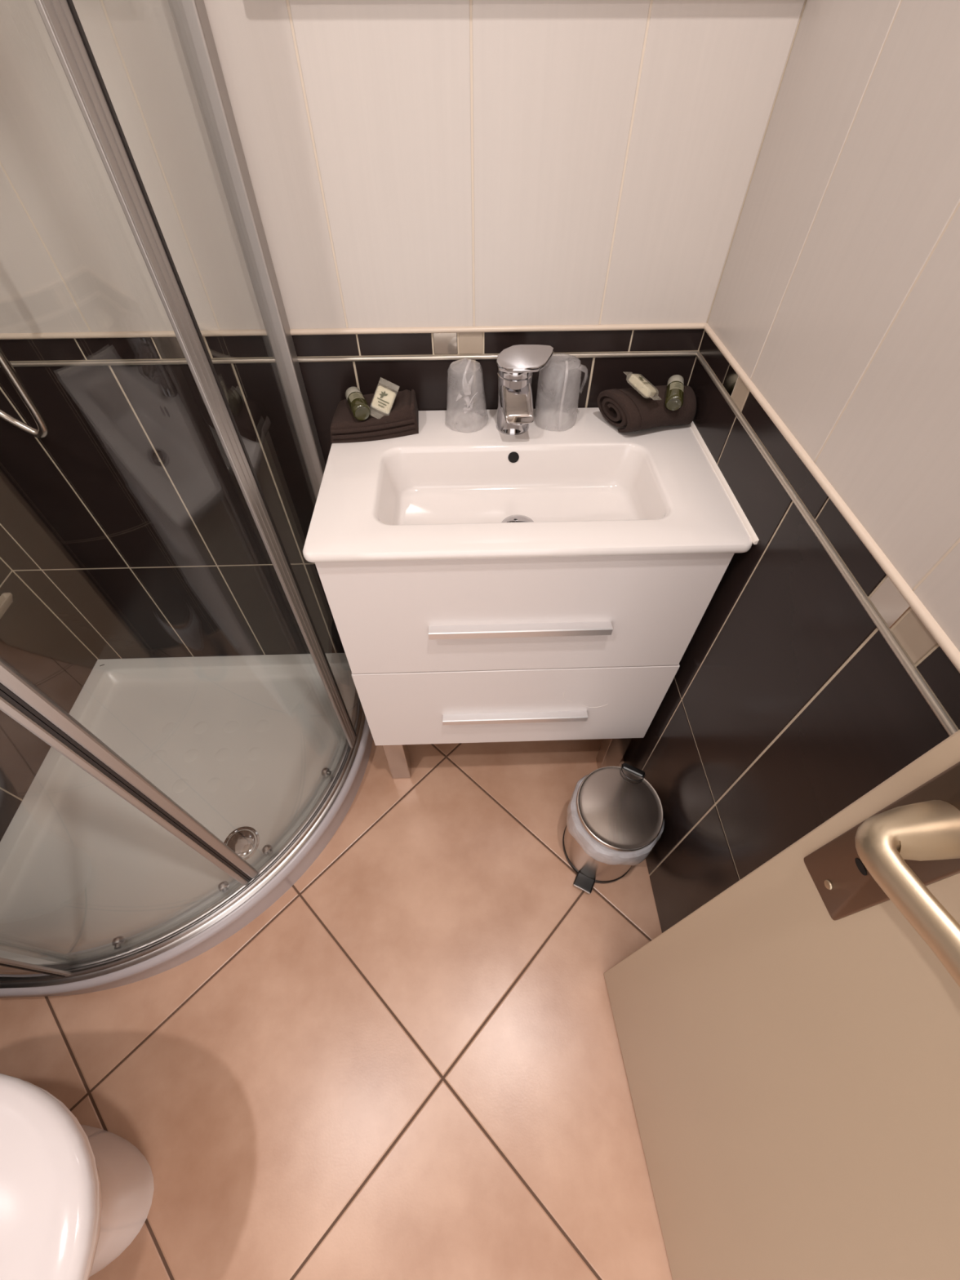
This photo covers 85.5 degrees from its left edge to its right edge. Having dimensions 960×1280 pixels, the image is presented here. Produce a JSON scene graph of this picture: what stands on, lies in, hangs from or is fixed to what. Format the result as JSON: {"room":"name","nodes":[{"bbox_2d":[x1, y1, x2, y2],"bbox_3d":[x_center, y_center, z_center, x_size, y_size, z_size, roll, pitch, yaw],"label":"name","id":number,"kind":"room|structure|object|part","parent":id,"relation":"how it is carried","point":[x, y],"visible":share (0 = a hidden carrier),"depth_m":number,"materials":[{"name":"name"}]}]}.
{"room":"bathroom","nodes":[
{"label":"bathroom","id":0,"kind":"room"},
{"bbox_2d":[0,558,97,840],"bbox_3d":[-1.107,-0.002,0.148,0.100,2.300,1.561,-1,51,-1],"label":"wall","id":1,"kind":"structure","parent":0,"point":[34,642],"depth_m":1.23,"materials":[{"name":"black tile"}]},
{"bbox_2d":[0,592,13,618],"bbox_3d":[-1.065,-0.039,1.131,0.020,0.021,0.158,-1,51,-1],"label":"soap dish","id":2,"kind":"object","parent":1,"relation":"attached to","point":[6,598],"visible":1,"depth_m":1.17,"materials":[{"name":"beige ceramic"}]},
{"bbox_2d":[0,738,672,1279],"bbox_3d":[-0.331,0.724,1.090,1.646,0.080,1.760,-1,51,-1],"label":"floor","id":3,"kind":"structure","parent":0,"point":[409,1064],"depth_m":0.98,"materials":[{"name":"tile"}]},
{"bbox_2d":[0,1073,154,1279],"bbox_3d":[-0.730,0.707,0.567,0.626,0.759,0.380,-1,51,-1],"label":"toilet","id":4,"kind":"object","parent":3,"relation":"on","point":[74,1196],"visible":1,"depth_m":0.59,"materials":[{"name":"white ceramic"}]},
{"bbox_3d":[-0.663,0.676,0.532,0.492,0.026,0.367,-1,51,-1],"label":"lid","id":5,"kind":"part","parent":4,"relation":"part of","materials":[{"name":"white plastic"}]},
{"bbox_3d":[-0.660,0.689,0.548,0.478,0.013,0.360,-1,51,-1],"label":"seat","id":6,"kind":"part","parent":4,"relation":"part of","materials":[{"name":"white plastic"}]},
{"bbox_3d":[-0.735,0.820,0.708,0.608,0.396,0.350,-1,51,-1],"label":"bowl","id":7,"kind":"part","parent":4,"relation":"part of","materials":[{"name":"white ceramic"}]},
{"bbox_2d":[0,653,373,998],"bbox_3d":[-0.672,0.380,1.259,0.788,0.088,0.792,-1,51,-1],"label":"shower tray","id":8,"kind":"object","parent":3,"relation":"on","point":[242,744],"visible":0.9,"depth_m":1.23,"materials":[{"name":"white ceramic"}]},
{"bbox_2d":[0,0,365,988],"bbox_3d":[-0.575,-0.143,0.460,0.341,1.812,1.104,36,60,25],"label":"shower enclosure","id":9,"kind":"object","parent":8,"relation":"on","point":[20,700],"visible":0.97,"depth_m":0.67,"materials":[{"name":"silver metal"}]},
{"bbox_3d":[-0.903,0.087,0.289,0.247,1.752,0.008,-2,51,-2],"label":"fixed glass panel","id":10,"kind":"part","parent":9,"relation":"part of","materials":[{"name":"clear glass"}]},
{"bbox_3d":[-0.573,0.418,1.158,0.339,0.020,1.098,36,60,25],"label":"rail","id":11,"kind":"part","parent":9,"relation":"part of","materials":[{"name":"silver metal"}]},
{"bbox_2d":[315,553,733,778],"bbox_3d":[0.061,-0.011,1.130,0.592,0.774,0.382,-1,51,-1],"label":"vanity cabinet","id":12,"kind":"object","parent":3,"relation":"on","point":[560,648],"visible":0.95,"depth_m":0.87,"materials":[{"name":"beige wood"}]},
{"bbox_3d":[-0.202,0.266,1.254,0.047,0.236,0.040,-1,51,-1],"label":"leg","id":13,"kind":"part","parent":12,"relation":"part of","materials":[{"name":"silver metal"}]},
{"bbox_3d":[0.071,0.157,1.047,0.291,0.015,0.016,-1,51,-1],"label":"drawer handle","id":14,"kind":"part","parent":12,"relation":"part of","materials":[{"name":"silver metal"}]},
{"bbox_3d":[0.066,0.133,1.044,0.592,0.270,0.018,-1,51,-1],"label":"drawer","id":15,"kind":"part","parent":12,"relation":"part of","materials":[{"name":"white paint"}]},
{"bbox_3d":[0.065,-0.015,0.833,0.293,0.015,0.016,-1,51,-1],"label":"drawer handle","id":16,"kind":"part","parent":12,"relation":"part of","materials":[{"name":"silver metal"}]},
{"bbox_3d":[0.064,-0.038,0.831,0.586,0.270,0.018,-1,51,-1],"label":"drawer","id":17,"kind":"part","parent":12,"relation":"part of","materials":[{"name":"white paint"}]},
{"bbox_2d":[302,407,752,562],"bbox_3d":[0.062,-0.244,0.846,0.617,0.076,0.379,-1,51,-1],"label":"washbasin","id":18,"kind":"object","parent":12,"relation":"in","point":[464,488],"visible":0.85,"depth_m":0.85,"materials":[{"name":"white ceramic"}]},
{"bbox_2d":[330,389,418,443],"bbox_3d":[-0.177,-0.382,0.876,0.144,0.049,0.104,-1,51,-1],"label":"folded towel","id":19,"kind":"object","parent":18,"relation":"on","point":[402,420],"visible":0.8,"depth_m":0.86,"materials":[{"name":"brown fabric"}]},
{"bbox_2d":[345,386,370,421],"bbox_3d":[-0.200,-0.386,0.849,0.029,0.032,0.062,-18,53,-14],"label":"toiletry bottle","id":20,"kind":"object","parent":19,"relation":"on","point":[359,407],"visible":1,"depth_m":0.83,"materials":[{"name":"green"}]},
{"bbox_2d":[369,382,397,413],"bbox_3d":[-0.157,-0.391,0.846,0.034,0.053,0.060,22,55,17],"label":"soap","id":21,"kind":"object","parent":19,"relation":"on","point":[384,397],"visible":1,"depth_m":0.84,"materials":[{"name":"beige paper"}]},
{"bbox_2d":[444,359,488,425],"bbox_3d":[-0.023,-0.412,0.863,0.075,0.106,0.076,-1,51,-1],"label":"tumbler","id":22,"kind":"object","parent":18,"relation":"on","point":[467,406],"visible":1,"depth_m":0.85,"materials":[{"name":"clear glass"}]},
{"bbox_2d":[496,344,554,435],"bbox_3d":[0.071,-0.391,0.836,0.091,0.124,0.100,-1,51,-1],"label":"tap","id":23,"kind":"object","parent":18,"relation":"on","point":[516,365],"visible":1,"depth_m":0.81,"materials":[{"name":"silver metal"}]},
{"bbox_3d":[0.070,-0.433,0.810,0.091,0.032,0.064,-1,51,-1],"label":"lever","id":24,"kind":"part","parent":23,"relation":"part of","materials":[{"name":"silver metal"}]},
{"bbox_2d":[533,353,588,423],"bbox_3d":[0.130,-0.416,0.867,0.074,0.104,0.074,-27,56,-20],"label":"tumbler","id":25,"kind":"object","parent":18,"relation":"on","point":[553,353],"visible":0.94,"depth_m":0.86,"materials":[{"name":"clear glass"}]},
{"bbox_2d":[596,385,696,432],"bbox_3d":[0.287,-0.390,0.872,0.162,0.063,0.087,-9,52,-7],"label":"rolled towel","id":26,"kind":"object","parent":18,"relation":"on","point":[629,408],"visible":0.91,"depth_m":0.85,"materials":[{"name":"brown fabric"}]},
{"bbox_2d":[628,373,656,397],"bbox_3d":[0.259,-0.405,0.828,0.028,0.030,0.072,-30,57,-22],"label":"soap","id":27,"kind":"object","parent":26,"relation":"on","point":[637,380],"visible":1,"depth_m":0.82,"materials":[{"name":"beige plastic"}]},
{"bbox_2d":[664,374,684,410],"bbox_3d":[0.315,-0.399,0.839,0.028,0.037,0.059,10,52,8],"label":"toiletry bottle","id":28,"kind":"object","parent":26,"relation":"on","point":[674,394],"visible":1,"depth_m":0.83,"materials":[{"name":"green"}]},
{"bbox_3d":[0.329,0.253,1.264,0.047,0.236,0.040,-1,51,-1],"label":"leg","id":29,"kind":"part","parent":12,"relation":"part of","materials":[{"name":"silver metal"}]},
{"bbox_2d":[562,762,663,893],"bbox_3d":[0.280,0.412,1.122,0.172,0.258,0.199,-1,51,-1],"label":"pedal bin","id":30,"kind":"object","parent":3,"relation":"on","point":[620,810],"visible":0.93,"depth_m":1.04,"materials":[{"name":"silver metal"}]},
{"bbox_2d":[566,774,664,865],"bbox_3d":[0.276,0.366,1.076,0.191,0.085,0.190,-1,51,-1],"label":"liner","id":31,"kind":"object","parent":30,"relation":"in","point":[593,849],"visible":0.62,"depth_m":1.01,"materials":[{"name":"white plastic"}]},
{"bbox_3d":[0.279,0.334,1.038,0.172,0.023,0.172,-1,51,-1],"label":"bin lid","id":32,"kind":"part","parent":30,"relation":"part of","materials":[{"name":"silver metal"}]},
{"bbox_2d":[0,0,806,659],"bbox_3d":[-0.360,-0.668,0.682,1.646,2.300,0.100,-1,51,-1],"label":"wall","id":33,"kind":"structure","parent":0,"point":[411,163],"depth_m":0.73,"materials":[{"name":"beige tile"}]},
{"bbox_2d":[0,323,706,339],"bbox_3d":[-0.358,-0.487,0.824,1.446,0.008,0.006,-1,51,-1],"label":"trim","id":34,"kind":"structure","parent":33,"relation":"attached to","point":[660,326],"depth_m":0.82,"materials":[{"name":"beige"}]},
{"bbox_2d":[10,351,697,367],"bbox_3d":[-0.357,-0.461,0.857,1.446,0.007,0.004,-1,51,-1],"label":"trim","id":35,"kind":"structure","parent":33,"relation":"attached to","point":[121,362],"depth_m":0.86,"materials":[{"name":"silver metal"}]},
{"bbox_3d":[-0.940,-0.460,0.772,0.255,0.042,0.076,-1,51,-1],"label":"shower mixer","id":36,"kind":"object","parent":33,"relation":"attached to","visible":0},
{"bbox_2d":[0,346,48,438],"bbox_3d":[-0.799,-0.604,0.524,0.259,0.844,0.028,7,52,5],"label":"shower hose","id":37,"kind":"object","parent":36,"relation":"attached to","point":[42,430],"visible":1,"depth_m":0.81,"materials":[{"name":"silver metal"}]},
{"bbox_2d":[622,0,959,933],"bbox_3d":[0.439,-0.042,0.176,0.100,2.300,1.561,-1,51,-1],"label":"wall","id":38,"kind":"structure","parent":0,"point":[837,297],"depth_m":0.56,"materials":[{"name":"beige tile"}]},
{"bbox_2d":[688,421,759,544],"bbox_3d":[0.369,-0.279,0.822,0.004,0.008,0.375,-1,51,-1],"label":"trim","id":39,"kind":"structure","parent":38,"relation":"attached to","point":[755,540],"depth_m":0.78,"materials":[{"name":"white plastic"}]},
{"bbox_2d":[695,351,957,736],"bbox_3d":[0.388,0.127,0.383,0.004,0.007,1.560,-1,51,-1],"label":"trim","id":40,"kind":"structure","parent":38,"relation":"attached to","point":[908,667],"depth_m":0.54,"materials":[{"name":"silver metal"}]},
{"bbox_2d":[703,323,959,672],"bbox_3d":[0.387,0.100,0.350,0.006,0.008,1.560,-1,51,-1],"label":"trim","id":41,"kind":"structure","parent":38,"relation":"attached to","point":[922,612],"depth_m":0.53,"materials":[{"name":"beige"}]},
{"bbox_3d":[-0.308,0.625,-0.357,1.646,2.300,0.100,-1,51,-1],"label":"wall","id":42,"kind":"structure","parent":0,"visible":0},
{"bbox_2d":[604,729,959,1279],"bbox_3d":[0.287,0.339,0.041,0.094,2.024,0.749,-5,51,-4],"label":"door","id":43,"kind":"structure","parent":42,"relation":"in","point":[790,1044],"depth_m":0.41,"materials":[{"name":"beige paint"}]},
{"bbox_3d":[0.254,0.121,0.309,0.002,0.210,0.044,-5,51,-4],"label":"plate","id":44,"kind":"part","parent":43,"relation":"part of","materials":[{"name":"brown"}]},
{"bbox_3d":[0.230,0.143,0.248,0.053,0.031,0.135,-1,51,-1],"label":"lever","id":45,"kind":"part","parent":43,"relation":"part of","materials":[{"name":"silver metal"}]}
]}

